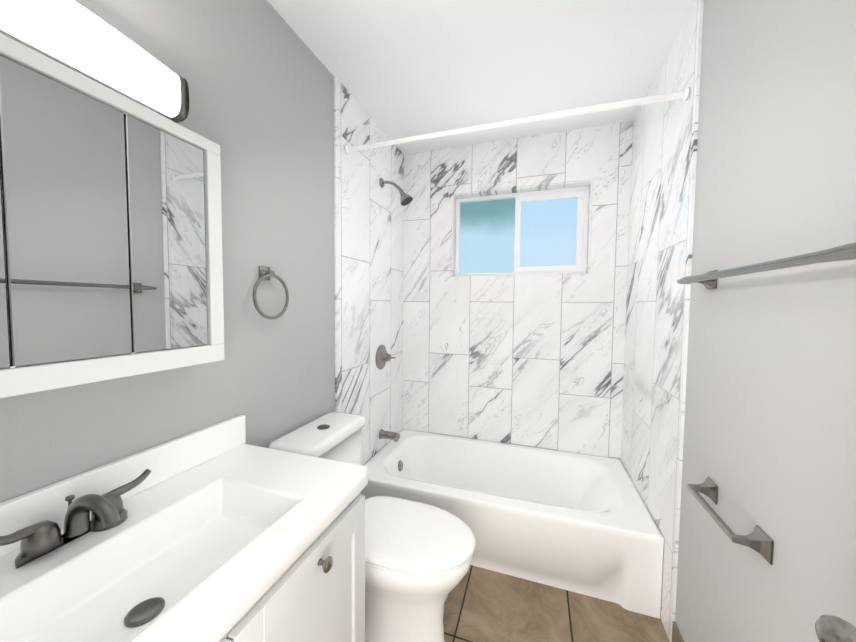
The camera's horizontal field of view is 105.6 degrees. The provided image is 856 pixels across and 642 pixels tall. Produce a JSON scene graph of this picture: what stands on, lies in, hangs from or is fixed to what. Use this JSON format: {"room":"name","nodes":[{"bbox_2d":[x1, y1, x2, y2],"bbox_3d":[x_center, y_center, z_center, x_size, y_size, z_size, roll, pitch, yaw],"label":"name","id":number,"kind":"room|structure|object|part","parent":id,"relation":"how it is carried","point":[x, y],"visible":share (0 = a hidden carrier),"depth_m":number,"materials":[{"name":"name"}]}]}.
{"room":"bathroom","nodes":[
{"label":"bathroom","id":0,"kind":"room"},
{"bbox_2d":[0,0,334,502],"bbox_3d":[-0.640,0.023,1.369,0.120,2.450,2.690,1,3,18],"label":"wall","id":1,"kind":"structure","parent":0,"point":[257,75],"depth_m":1.13,"materials":[{"name":"grey paint"}]},
{"bbox_2d":[0,0,188,122],"bbox_3d":[-0.753,-0.594,0.625,0.104,0.116,0.550,1,3,18],"label":"sconce","id":2,"kind":"object","parent":1,"relation":"attached to","point":[75,36],"visible":1,"depth_m":0.68,"materials":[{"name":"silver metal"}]},
{"bbox_2d":[0,33,224,397],"bbox_3d":[-0.744,-0.179,0.656,0.122,0.610,0.620,1,3,18],"label":"upper cabinet","id":3,"kind":"object","parent":1,"relation":"attached to","point":[111,263],"visible":1,"depth_m":0.67,"materials":[{"name":"white paint"}]},
{"bbox_2d":[0,415,245,557],"bbox_3d":[-0.794,0.398,0.705,0.020,0.100,0.923,1,3,18],"label":"backsplash","id":4,"kind":"structure","parent":1,"relation":"attached to","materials":[{"name":"white stone"}]},
{"bbox_2d":[253,266,288,319],"bbox_3d":[-0.600,-0.105,1.223,0.041,0.200,0.172,1,3,18],"label":"towel ring","id":5,"kind":"object","parent":1,"relation":"attached to","point":[266,273],"visible":0.98,"depth_m":1.21,"materials":[{"name":"silver metal"}]},
{"bbox_2d":[334,76,339,411],"bbox_3d":[-0.468,0.010,1.678,0.011,2.450,0.030,1,3,18],"label":"trim","id":6,"kind":"structure","parent":1,"relation":"attached to","point":[337,242],"depth_m":1.65,"materials":[{"name":"tile"}]},
{"bbox_2d":[339,81,403,464],"bbox_3d":[-0.328,-0.008,2.102,0.010,2.450,0.860,1,3,18],"label":"wall tile","id":7,"kind":"structure","parent":1,"relation":"attached to","point":[371,257],"depth_m":1.99,"materials":[{"name":"tile"}]},
{"bbox_2d":[375,345,395,369],"bbox_3d":[-0.278,0.240,2.146,0.066,0.164,0.168,1,3,18],"label":"shower valve","id":8,"kind":"object","parent":7,"relation":"attached to","point":[382,357],"visible":1,"depth_m":2.12,"materials":[{"name":"silver metal"}]},
{"bbox_2d":[379,429,399,441],"bbox_3d":[-0.250,0.761,2.157,0.136,0.066,0.066,1,3,18],"label":"tub spout","id":9,"kind":"object","parent":7,"relation":"attached to","point":[390,435],"visible":1,"depth_m":2.14,"materials":[{"name":"silver metal"}]},
{"bbox_2d":[379,178,412,205],"bbox_3d":[-0.200,-0.830,2.071,0.213,0.188,0.084,1,3,18],"label":"shower head","id":10,"kind":"object","parent":7,"relation":"attached to","point":[406,199],"visible":1,"depth_m":2.06},
{"bbox_2d":[344,87,689,153],"bbox_3d":[0.281,-0.885,1.475,1.498,0.043,0.044,1,3,18],"label":"curtain rod","id":11,"kind":"object","parent":7,"relation":"attached to","point":[684,94],"visible":1,"depth_m":1.39,"materials":[{"name":"white metal"}]},
{"bbox_2d":[267,0,695,154],"bbox_3d":[0.149,-1.212,1.052,1.760,0.060,2.690,1,3,18],"label":"ceiling","id":12,"kind":"structure","parent":0,"point":[398,69],"depth_m":1.47,"materials":[{"name":"white paint"}]},
{"bbox_2d":[443,565,668,641],"bbox_3d":[0.127,1.296,1.169,1.760,0.060,2.690,1,3,18],"label":"floor","id":13,"kind":"structure","parent":0,"point":[483,605],"depth_m":1.38,"materials":[{"name":"brown tile"}]},
{"bbox_2d":[0,415,367,641],"bbox_3d":[-0.554,0.818,0.643,0.533,0.933,0.923,1,3,18],"label":"bathroom vanity","id":14,"kind":"object","parent":13,"relation":"on","point":[220,532],"visible":1,"depth_m":0.71,"materials":[{"name":"white paint"}]},
{"bbox_2d":[0,469,151,568],"bbox_3d":[-0.680,0.400,0.655,0.157,0.102,0.253,1,3,18],"label":"faucet","id":15,"kind":"object","parent":14,"relation":"on","point":[42,545],"depth_m":0.65,"materials":[{"name":"silver metal"}]},
{"bbox_2d":[268,412,475,641],"bbox_3d":[-0.192,0.856,1.325,0.773,0.799,0.430,1,3,18],"label":"toilet","id":16,"kind":"object","parent":13,"relation":"on","point":[418,557],"visible":0.67,"depth_m":1.22,"materials":[{"name":"white ceramic"}]},
{"bbox_3d":[-0.453,0.480,1.395,0.216,0.047,0.430,1,3,18],"label":"tank lid","id":17,"kind":"part","parent":16,"relation":"part of","materials":[{"name":"white ceramic"}]},
{"bbox_3d":[-0.459,0.679,1.405,0.192,0.350,0.404,1,3,18],"label":"tank","id":18,"kind":"part","parent":16,"relation":"part of","materials":[{"name":"white ceramic"}]},
{"bbox_3d":[-0.082,0.851,1.288,0.531,0.015,0.364,1,3,18],"label":"seat","id":19,"kind":"part","parent":16,"relation":"part of","materials":[{"name":"white plastic"}]},
{"bbox_3d":[-0.099,1.058,1.302,0.556,0.398,0.352,1,3,18],"label":"bowl","id":20,"kind":"part","parent":16,"relation":"part of","materials":[{"name":"white ceramic"}]},
{"bbox_3d":[-0.082,0.830,1.286,0.540,0.023,0.374,1,3,18],"label":"seat lid","id":21,"kind":"part","parent":16,"relation":"part of","materials":[{"name":"white plastic"}]},
{"bbox_2d":[361,429,663,618],"bbox_3d":[0.393,1.054,1.955,1.496,0.355,0.748,1,3,18],"label":"bathtub","id":22,"kind":"object","parent":13,"relation":"on","point":[583,524],"visible":0.88,"depth_m":1.62,"materials":[{"name":"white ceramic"}]},
{"bbox_3d":[-0.186,0.961,2.159,0.034,0.070,0.074,1,3,18],"label":"overflow plate","id":23,"kind":"part","parent":22,"relation":"part of","materials":[{"name":"silver metal"}]},
{"bbox_2d":[675,0,855,641],"bbox_3d":[0.916,0.061,0.852,0.120,2.450,2.690,1,3,18],"label":"wall","id":24,"kind":"structure","parent":0,"point":[769,446],"depth_m":0.78,"materials":[{"name":"grey paint"}]},
{"bbox_2d":[620,1,695,633],"bbox_3d":[1.110,0.026,1.640,0.010,2.450,0.830,1,3,18],"label":"wall tile","id":25,"kind":"structure","parent":24,"relation":"attached to","point":[658,192],"depth_m":1.49,"materials":[{"name":"stone"}]},
{"bbox_2d":[672,621,683,641],"bbox_3d":[0.707,1.251,0.515,0.009,0.100,1.581,1,3,18],"label":"baseboard","id":26,"kind":"structure","parent":24,"relation":"attached to","point":[676,635],"depth_m":1.24,"materials":[{"name":"brown tile"}]},
{"bbox_2d":[667,0,703,641],"bbox_3d":[0.972,0.044,1.229,0.011,2.450,0.035,1,3,18],"label":"trim","id":27,"kind":"structure","parent":24,"relation":"attached to","point":[686,289],"depth_m":1.22,"materials":[{"name":"stone"}]},
{"bbox_2d":[687,477,773,564],"bbox_3d":[0.826,0.538,0.916,0.066,0.059,0.304,1,3,18],"label":"toilet paper holder","id":28,"kind":"object","parent":24,"relation":"attached to","point":[759,540],"visible":0.98,"depth_m":0.82,"materials":[{"name":"silver metal"}]},
{"bbox_2d":[677,242,855,288],"bbox_3d":[0.791,-0.122,0.785,0.081,0.059,0.730,1,3,18],"label":"towel rail","id":29,"kind":"object","parent":24,"relation":"attached to","point":[707,280],"visible":1,"depth_m":0.66,"materials":[{"name":"silver metal"}]},
{"bbox_3d":[0.543,-0.011,2.328,1.520,2.450,0.120,1,3,18],"label":"wall","id":30,"kind":"structure","parent":0,"visible":0},
{"bbox_2d":[403,121,632,458],"bbox_3d":[0.523,-0.009,2.267,1.500,2.450,0.010,1,3,18],"label":"wall tile","id":31,"kind":"structure","parent":30,"relation":"attached to","point":[535,361],"depth_m":2.23,"materials":[{"name":"tile"}]},
{"bbox_2d":[455,186,588,275],"bbox_3d":[0.638,-0.610,2.309,0.899,0.584,0.043,1,3,18],"label":"window","id":32,"kind":"structure","parent":30,"relation":"in","point":[485,237],"depth_m":2.29,"materials":[{"name":"blue glass"}]},
{"bbox_3d":[0.827,-0.606,2.242,0.442,0.528,0.026,1,3,18],"label":"window sash","id":33,"kind":"part","parent":32,"relation":"part of","materials":[{"name":"white plastic"}]},
{"bbox_2d":[451,180,592,277],"bbox_3d":[0.620,-0.608,2.253,0.915,0.584,0.075,1,3,18],"label":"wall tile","id":34,"kind":"structure","parent":30,"relation":"attached to","point":[454,228],"depth_m":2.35,"materials":[{"name":"tile"}]},
{"bbox_3d":[-0.268,0.096,-0.108,1.520,2.450,0.120,1,3,18],"label":"wall","id":35,"kind":"structure","parent":0,"visible":0},
{"bbox_3d":[0.545,0.299,0.099,0.035,2.022,0.760,1,3,15],"label":"door","id":36,"kind":"structure","parent":35,"relation":"in","visible":0},
{"bbox_2d":[815,615,855,641],"bbox_3d":[0.632,0.429,0.426,0.197,0.068,0.097,1,3,15],"label":"door knob","id":37,"kind":"object","parent":36,"relation":"attached to","point":[830,628],"depth_m":0.43,"materials":[{"name":"silver metal"}]}
]}

